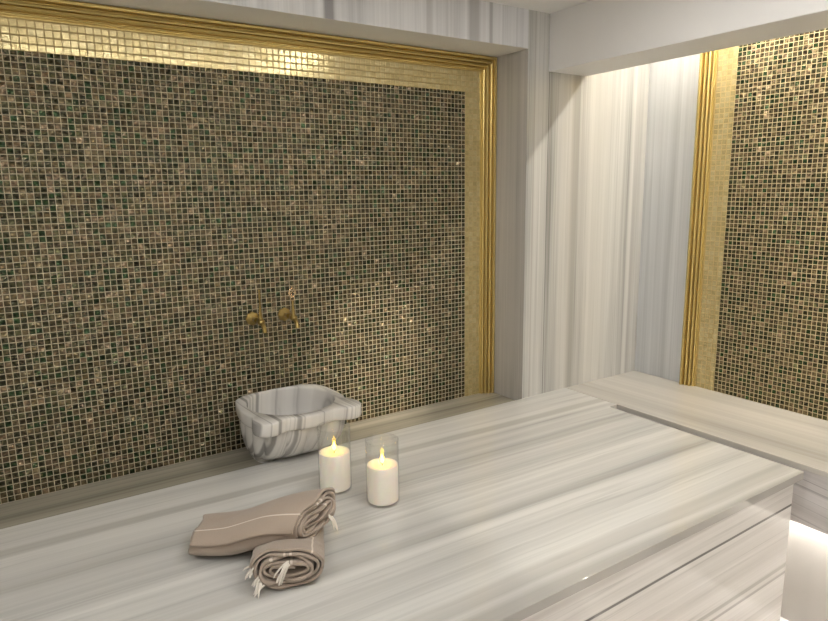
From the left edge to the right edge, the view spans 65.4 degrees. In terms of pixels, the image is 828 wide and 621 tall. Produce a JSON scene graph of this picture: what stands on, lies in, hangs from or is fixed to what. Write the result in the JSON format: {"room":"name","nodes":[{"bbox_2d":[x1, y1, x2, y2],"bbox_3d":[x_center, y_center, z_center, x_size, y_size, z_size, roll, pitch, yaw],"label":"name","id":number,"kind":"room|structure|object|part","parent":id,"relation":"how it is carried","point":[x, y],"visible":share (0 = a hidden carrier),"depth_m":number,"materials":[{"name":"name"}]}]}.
{"room":"spa","nodes":[
{"label":"spa","id":0,"kind":"room"},
{"bbox_2d":[0,49,464,503],"bbox_3d":[-1.080,-0.124,2.328,3.121,1.476,0.100,-8,12,-33],"label":"wall","id":1,"kind":"structure","parent":0,"point":[146,209],"depth_m":2.44,"materials":[{"name":"tile"}]},
{"bbox_2d":[0,16,480,395],"bbox_3d":[-1.083,-0.176,2.317,3.330,1.583,0.100,-8,12,-33],"label":"trim","id":2,"kind":"structure","parent":1,"relation":"attached to","point":[16,34],"depth_m":2.54,"materials":[{"name":"gold tile"}]},
{"bbox_2d":[246,290,266,332],"bbox_3d":[-0.609,-0.002,2.519,0.057,0.166,0.142,-8,12,-33],"label":"tap","id":3,"kind":"object","parent":1,"relation":"attached to","point":[252,318],"visible":1,"depth_m":2.50,"materials":[{"name":"gold metal"}]},
{"bbox_3d":[-0.596,-0.049,2.490,0.008,0.063,0.035,-2,10,-5],"label":"handle","id":4,"kind":"part","parent":3,"relation":"part of","materials":[{"name":"gold metal"}]},
{"bbox_3d":[-0.595,0.009,2.501,0.018,0.063,0.019,-8,12,-33],"label":"stem","id":5,"kind":"part","parent":3,"relation":"part of","materials":[{"name":"gold metal"}]},
{"bbox_3d":[-0.581,0.064,2.490,0.019,0.044,0.045,-8,12,-33],"label":"spout","id":6,"kind":"part","parent":3,"relation":"part of","materials":[{"name":"gold metal"}]},
{"bbox_2d":[278,286,299,327],"bbox_3d":[-0.496,-0.019,2.592,0.057,0.166,0.142,-8,12,-33],"label":"tap","id":7,"kind":"object","parent":1,"relation":"attached to","point":[284,314],"visible":1,"depth_m":2.57,"materials":[{"name":"gold metal"}]},
{"bbox_3d":[-0.484,-0.066,2.563,0.035,0.063,0.008,-8,12,-33],"label":"handle","id":8,"kind":"part","parent":7,"relation":"part of","materials":[{"name":"gold metal"}]},
{"bbox_3d":[-0.483,-0.008,2.573,0.018,0.063,0.019,-8,12,-33],"label":"stem","id":9,"kind":"part","parent":7,"relation":"part of","materials":[{"name":"gold metal"}]},
{"bbox_3d":[-0.469,0.047,2.563,0.019,0.044,0.045,-8,12,-33],"label":"spout","id":10,"kind":"part","parent":7,"relation":"part of","materials":[{"name":"gold metal"}]},
{"bbox_2d":[72,0,528,56],"bbox_3d":[-1.027,-1.134,2.040,3.455,0.282,0.340,-8,12,-33],"label":"wall header","id":11,"kind":"structure","parent":0,"point":[478,27],"depth_m":2.50,"materials":[{"name":"stone"}]},
{"bbox_2d":[4,10,649,503],"bbox_3d":[-0.658,-0.041,2.481,4.305,2.600,0.340,-8,12,-33],"label":"wall","id":12,"kind":"structure","parent":0,"point":[571,149],"depth_m":3.18,"materials":[{"name":"stone"}]},
{"bbox_2d":[0,0,496,393],"bbox_3d":[-1.042,-0.195,2.255,3.453,1.640,0.040,-8,12,-33],"label":"trim","id":13,"kind":"structure","parent":12,"relation":"attached to","point":[71,12],"depth_m":2.65,"materials":[{"name":"gold metal"}]},
{"bbox_2d":[0,392,514,528],"bbox_3d":[-0.976,0.641,2.325,3.452,0.030,0.238,-8,12,-33],"label":"marble ledge","id":14,"kind":"object","parent":12,"relation":"on","point":[14,513],"visible":0.45,"depth_m":2.42,"materials":[{"name":"grey stone"}]},
{"bbox_2d":[235,384,361,462],"bbox_3d":[-0.470,0.464,2.538,0.425,0.226,0.397,-8,12,-33],"label":"basin","id":15,"kind":"object","parent":14,"relation":"on","point":[284,422],"visible":0.99,"depth_m":2.44,"materials":[{"name":"stone"}]},
{"bbox_3d":[-0.476,0.487,2.554,0.374,0.176,0.370,-8,12,-33],"label":"bowl","id":16,"kind":"part","parent":15,"relation":"part of","materials":[{"name":"stone"}]},
{"bbox_2d":[549,0,827,75],"bbox_3d":[1.805,-1.033,1.364,0.249,0.429,3.935,-8,12,-33],"label":"beam","id":17,"kind":"structure","parent":12,"relation":"attached to","point":[592,37],"depth_m":2.49,"materials":[{"name":"white paint"}]},
{"bbox_2d":[482,0,590,13],"bbox_3d":[0.042,-0.891,0.198,3.983,0.120,3.935,-8,12,-33],"label":"ceiling","id":18,"kind":"structure","parent":0,"point":[546,6],"depth_m":2.75,"materials":[{"name":"paint"}]},
{"bbox_2d":[635,28,827,420],"bbox_3d":[2.359,0.021,1.922,0.100,2.600,3.935,-8,12,-33],"label":"wall","id":19,"kind":"structure","parent":0,"point":[772,348],"depth_m":2.95,"materials":[{"name":"tile"}]},
{"bbox_2d":[679,50,717,385],"bbox_3d":[1.394,-0.529,3.161,0.040,1.860,0.070,-8,12,-33],"label":"trim","id":20,"kind":"structure","parent":19,"relation":"attached to","point":[706,80],"depth_m":3.17,"materials":[{"name":"gold metal"}]},
{"bbox_2d":[695,46,738,390],"bbox_3d":[1.500,-0.525,3.129,0.100,1.860,0.100,-8,12,-33],"label":"trim","id":21,"kind":"structure","parent":19,"relation":"attached to","point":[727,59],"depth_m":3.11,"materials":[{"name":"gold tile"}]},
{"bbox_3d":[0.324,1.586,1.030,4.805,0.100,4.275,-8,12,-33],"label":"floor","id":22,"kind":"structure","parent":0,"visible":0},
{"bbox_2d":[0,388,803,620],"bbox_3d":[-0.595,1.054,1.776,4.102,0.700,1.199,-8,12,-33],"label":"platform","id":23,"kind":"object","parent":22,"relation":"on","point":[564,504],"visible":1,"depth_m":1.99,"materials":[{"name":"grey stone"}]},
{"bbox_2d":[243,526,324,598],"bbox_3d":[-0.345,0.635,1.784,0.205,0.113,0.376,-2,10,-5],"label":"rolled towel","id":24,"kind":"object","parent":23,"relation":"on","point":[286,563],"visible":0.74,"depth_m":1.65,"materials":[{"name":"beige fabric"}]},
{"bbox_2d":[188,487,337,555],"bbox_3d":[-0.426,0.597,1.821,0.429,0.178,0.190,1,11,8],"label":"rolled towel","id":25,"kind":"object","parent":24,"relation":"on","point":[303,514],"visible":0.98,"depth_m":1.77,"materials":[{"name":"beige fabric"}]},
{"bbox_2d":[317,429,350,492],"bbox_3d":[-0.271,0.501,2.199,0.112,0.226,0.112,-8,12,-33],"label":"glass candle","id":26,"kind":"object","parent":23,"relation":"on","point":[334,461],"visible":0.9,"depth_m":2.17,"materials":[{"name":"white wax"}]},
{"bbox_2d":[367,444,398,505],"bbox_3d":[-0.103,0.521,2.104,0.109,0.216,0.109,-8,12,-33],"label":"candle","id":27,"kind":"object","parent":23,"relation":"on","point":[382,473],"visible":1,"depth_m":2.07,"materials":[{"name":"white wax"}]},
{"bbox_2d":[566,370,827,620],"bbox_3d":[2.098,0.991,1.921,0.549,0.700,3.924,-8,12,-33],"label":"bench","id":28,"kind":"object","parent":22,"relation":"on","point":[788,438],"visible":0.49,"depth_m":2.63,"materials":[{"name":"grey stone"}]},
{"bbox_3d":[2.094,0.658,1.860,0.549,0.022,3.924,-8,12,-33],"label":"seat","id":29,"kind":"part","parent":28,"relation":"part of","materials":[{"name":"stone"}]}
]}

